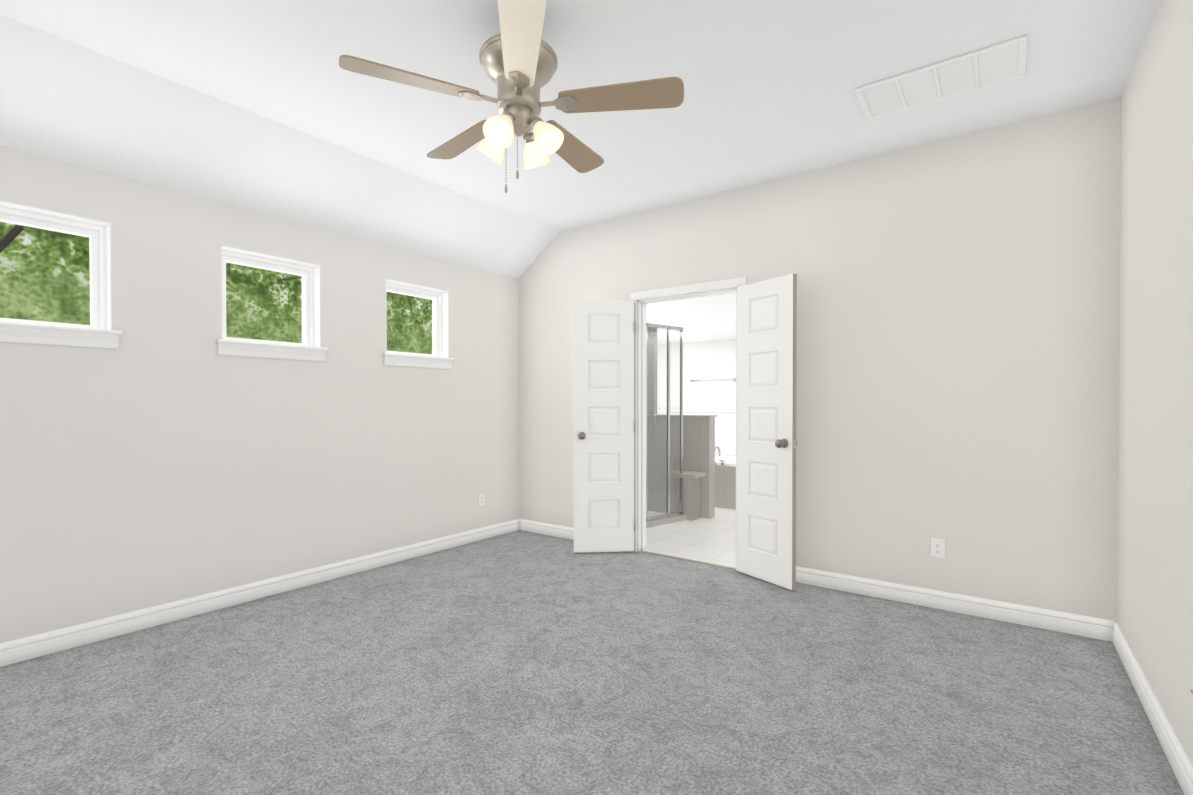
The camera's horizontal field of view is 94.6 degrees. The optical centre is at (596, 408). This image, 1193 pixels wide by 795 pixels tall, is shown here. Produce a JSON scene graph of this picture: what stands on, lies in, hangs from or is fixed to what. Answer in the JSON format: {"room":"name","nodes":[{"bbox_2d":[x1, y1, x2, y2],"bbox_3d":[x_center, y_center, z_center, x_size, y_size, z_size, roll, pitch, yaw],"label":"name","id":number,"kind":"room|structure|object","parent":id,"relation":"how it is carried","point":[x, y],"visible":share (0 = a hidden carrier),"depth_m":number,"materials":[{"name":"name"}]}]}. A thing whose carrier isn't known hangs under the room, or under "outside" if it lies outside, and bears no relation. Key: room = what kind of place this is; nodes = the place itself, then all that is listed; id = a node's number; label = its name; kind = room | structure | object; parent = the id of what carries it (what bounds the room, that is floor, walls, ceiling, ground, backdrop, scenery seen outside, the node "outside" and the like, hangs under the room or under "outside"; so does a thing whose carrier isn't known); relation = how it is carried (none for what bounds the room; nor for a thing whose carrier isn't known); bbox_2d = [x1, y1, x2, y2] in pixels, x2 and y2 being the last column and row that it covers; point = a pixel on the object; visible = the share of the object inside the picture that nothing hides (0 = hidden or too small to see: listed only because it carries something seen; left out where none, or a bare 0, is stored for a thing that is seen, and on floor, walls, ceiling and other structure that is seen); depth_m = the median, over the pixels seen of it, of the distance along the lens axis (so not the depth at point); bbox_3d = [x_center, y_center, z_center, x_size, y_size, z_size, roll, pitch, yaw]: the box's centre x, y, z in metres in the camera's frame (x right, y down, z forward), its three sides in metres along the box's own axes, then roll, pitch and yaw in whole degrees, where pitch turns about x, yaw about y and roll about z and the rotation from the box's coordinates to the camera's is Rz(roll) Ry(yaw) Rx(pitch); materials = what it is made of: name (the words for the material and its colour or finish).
{"room":"empty bedroom","nodes":[
{"label":"empty bedroom","id":0,"kind":"room"},
{"bbox_2d":[0,145,518,642],"bbox_3d":[-2.403,-0.027,3.282,0.120,2.487,5.623,0,1,36],"label":"wall","id":1,"kind":"structure","parent":0,"point":[164,453],"depth_m":3.32,"materials":[{"name":"beige paint"}]},
{"bbox_2d":[0,201,454,368],"bbox_3d":[-2.144,-0.658,3.612,0.189,0.667,2.884,0,1,36],"label":"window","id":2,"kind":"structure","parent":1,"relation":"in","point":[97,233],"depth_m":2.93,"materials":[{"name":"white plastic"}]},
{"bbox_2d":[0,518,519,666],"bbox_3d":[-2.347,1.163,3.253,0.017,0.108,5.383,0,1,36],"label":"baseboard","id":3,"kind":"structure","parent":1,"relation":"attached to","point":[144,618],"depth_m":3.32,"materials":[{"name":"white paint"}]},
{"bbox_2d":[221,245,320,346],"bbox_3d":[-2.159,-0.705,3.629,0.145,0.573,0.602,0,1,36],"label":"window","id":4,"kind":"structure","parent":1,"relation":"in","point":[309,273],"depth_m":3.75,"materials":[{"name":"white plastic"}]},
{"bbox_2d":[386,279,448,357],"bbox_3d":[-1.504,-0.714,4.521,0.145,0.573,0.595,0,1,36],"label":"window","id":5,"kind":"structure","parent":1,"relation":"in","point":[440,328],"depth_m":4.72,"materials":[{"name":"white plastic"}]},
{"bbox_2d":[479,493,484,506],"bbox_3d":[-1.048,0.838,5.026,0.010,0.116,0.072,0,1,36],"label":"outlet","id":6,"kind":"object","parent":1,"relation":"attached to","point":[482,499],"visible":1,"depth_m":5.03,"materials":[{"name":"white plastic"}]},
{"bbox_2d":[0,0,1158,278],"bbox_3d":[-0.650,-1.479,1.908,4.555,0.653,5.503,0,1,36],"label":"ceiling","id":7,"kind":"structure","parent":0,"point":[268,106],"depth_m":2.75,"materials":[{"name":"white paint"}]},
{"bbox_2d":[339,0,683,192],"bbox_3d":[-0.329,-1.248,2.328,1.299,0.723,1.300,0,1,36],"label":"fan","id":8,"kind":"object","parent":7,"relation":"hanging from","point":[518,59],"visible":1,"depth_m":2.21,"materials":[{"name":"brown wood"}]},
{"bbox_2d":[854,35,1027,119],"bbox_3d":[1.685,-1.607,2.718,0.690,0.012,0.365,0,1,36],"label":"ceiling vent","id":9,"kind":"object","parent":7,"relation":"in","point":[996,64],"visible":1,"depth_m":2.69,"materials":[{"name":"white metal"}]},
{"bbox_2d":[0,530,1183,794],"bbox_3d":[-0.645,1.254,1.942,4.555,0.050,5.523,0,1,36],"label":"floor carpet","id":10,"kind":"object","parent":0,"point":[518,662],"visible":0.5,"depth_m":2.35,"materials":[{"name":"grey carpet"}]},
{"bbox_2d":[639,550,735,569],"bbox_3d":[0.708,1.204,4.374,0.850,0.006,0.030,0,1,36],"label":"threshold","id":11,"kind":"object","parent":10,"relation":"on","point":[688,560],"depth_m":4.35,"materials":[{"name":"wood"}]},
{"bbox_2d":[647,327,716,518],"bbox_3d":[0.852,0.114,6.264,1.040,2.150,0.180,0,1,36],"label":"wall","id":12,"kind":"structure","parent":0,"point":[698,443],"depth_m":6.15,"materials":[{"name":"grey paint"}]},
{"bbox_2d":[643,507,735,567],"bbox_3d":[1.150,1.215,6.089,3.740,0.050,3.287,0,1,36],"label":"floor","id":13,"kind":"structure","parent":0,"point":[712,540],"depth_m":5.06,"materials":[{"name":"white tile"}]},
{"bbox_2d":[646,323,704,527],"bbox_3d":[0.555,0.167,5.905,0.973,2.050,0.780,0,1,36],"label":"shower enclosure","id":14,"kind":"object","parent":13,"relation":"on","point":[686,495],"visible":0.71,"depth_m":5.81,"materials":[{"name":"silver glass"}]},
{"bbox_2d":[715,446,735,509],"bbox_3d":[2.105,0.827,6.668,2.050,0.717,0.944,0,1,36],"label":"deck","id":15,"kind":"object","parent":13,"relation":"on","point":[725,481],"visible":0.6,"depth_m":6.53,"materials":[{"name":"grey tile"}]},
{"bbox_2d":[646,293,735,344],"bbox_3d":[1.180,-1.485,6.104,3.740,1.250,3.186,0,1,36],"label":"ceiling","id":16,"kind":"structure","parent":0,"point":[707,318],"depth_m":7.25,"materials":[{"name":"white paint"}]},
{"bbox_2d":[657,339,735,409],"bbox_3d":[2.087,-0.421,7.350,3.740,3.200,0.120,0,1,36],"label":"wall","id":17,"kind":"structure","parent":0,"point":[710,360],"depth_m":7.73,"materials":[{"name":"white paint"}]},
{"bbox_2d":[657,410,735,455],"bbox_3d":[2.042,0.604,7.299,3.500,1.150,0.030,0,1,36],"label":"wainscot","id":18,"kind":"structure","parent":17,"relation":"attached to","point":[725,431],"depth_m":7.53,"materials":[{"name":"white paint"}]},
{"bbox_2d":[690,378,735,381],"bbox_3d":[1.594,-0.384,7.583,0.666,0.035,0.058,0,1,36],"label":"towel rail","id":19,"kind":"object","parent":17,"relation":"attached to","point":[734,379],"visible":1,"depth_m":7.56,"materials":[{"name":"silver metal"}]},
{"bbox_2d":[519,96,1120,620],"bbox_3d":[1.013,-0.292,4.186,4.555,3.000,0.120,0,1,36],"label":"wall","id":20,"kind":"structure","parent":0,"point":[957,344],"depth_m":3.35,"materials":[{"name":"beige paint"}]},
{"bbox_2d":[520,519,573,539],"bbox_3d":[-0.231,1.146,5.027,1.270,0.108,0.017,0,1,36],"label":"baseboard","id":21,"kind":"structure","parent":20,"relation":"attached to","point":[559,531],"depth_m":5.19,"materials":[{"name":"white paint"}]},
{"bbox_2d":[574,300,634,552],"bbox_3d":[0.066,0.150,4.572,0.510,2.085,0.171,0,1,-5],"label":"door leaf","id":22,"kind":"structure","parent":20,"relation":"in","point":[604,426],"depth_m":4.56,"materials":[{"name":"white paint"}]},
{"bbox_2d":[630,277,746,551],"bbox_3d":[0.731,0.120,4.396,1.010,2.172,0.152,0,1,36],"label":"door frame","id":23,"kind":"structure","parent":20,"relation":"attached to","point":[641,299],"depth_m":4.60,"materials":[{"name":"white paint"}]},
{"bbox_2d":[736,273,796,589],"bbox_3d":[1.173,0.157,3.844,0.171,2.085,0.512,0,1,-31],"label":"door leaf","id":24,"kind":"structure","parent":20,"relation":"in","point":[766,437],"depth_m":3.80,"materials":[{"name":"white paint"}]},
{"bbox_2d":[931,538,944,557],"bbox_3d":[2.072,0.850,3.339,0.072,0.116,0.010,0,1,36],"label":"outlet","id":25,"kind":"object","parent":20,"relation":"attached to","point":[937,548],"visible":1,"depth_m":3.34,"materials":[{"name":"white plastic"}]},
{"bbox_2d":[796,566,1107,640],"bbox_3d":[1.896,1.161,3.466,1.974,0.108,0.017,0,1,36],"label":"baseboard","id":26,"kind":"structure","parent":20,"relation":"attached to","point":[1064,622],"depth_m":3.26,"materials":[{"name":"white paint"}]},
{"bbox_2d":[1117,0,1192,762],"bbox_3d":[1.173,-0.259,0.656,0.120,3.000,5.623,0,1,36],"label":"wall","id":27,"kind":"structure","parent":0,"point":[1155,532],"depth_m":2.13,"materials":[{"name":"beige paint"}]},
{"bbox_2d":[1108,620,1192,794],"bbox_3d":[1.117,1.187,0.710,0.017,0.108,5.383,0,1,36],"label":"baseboard","id":28,"kind":"structure","parent":27,"relation":"attached to","point":[1176,754],"depth_m":2.09,"materials":[{"name":"white paint"}]},
{"label":"outside","id":29,"kind":"structure","parent":0,"visible":0},
{"bbox_2d":[0,224,301,280],"bbox_3d":[-5.034,-0.639,9.191,1.062,5.605,7.703,0,1,36],"label":"trunks","id":30,"kind":"object","parent":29,"point":[16,230],"depth_m":6.20,"materials":[{"name":"brown plant"}]},
{"bbox_2d":[0,221,431,353],"bbox_3d":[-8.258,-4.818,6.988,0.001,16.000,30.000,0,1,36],"label":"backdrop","id":31,"kind":"structure","parent":29,"point":[275,317],"depth_m":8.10,"materials":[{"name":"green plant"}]}
]}

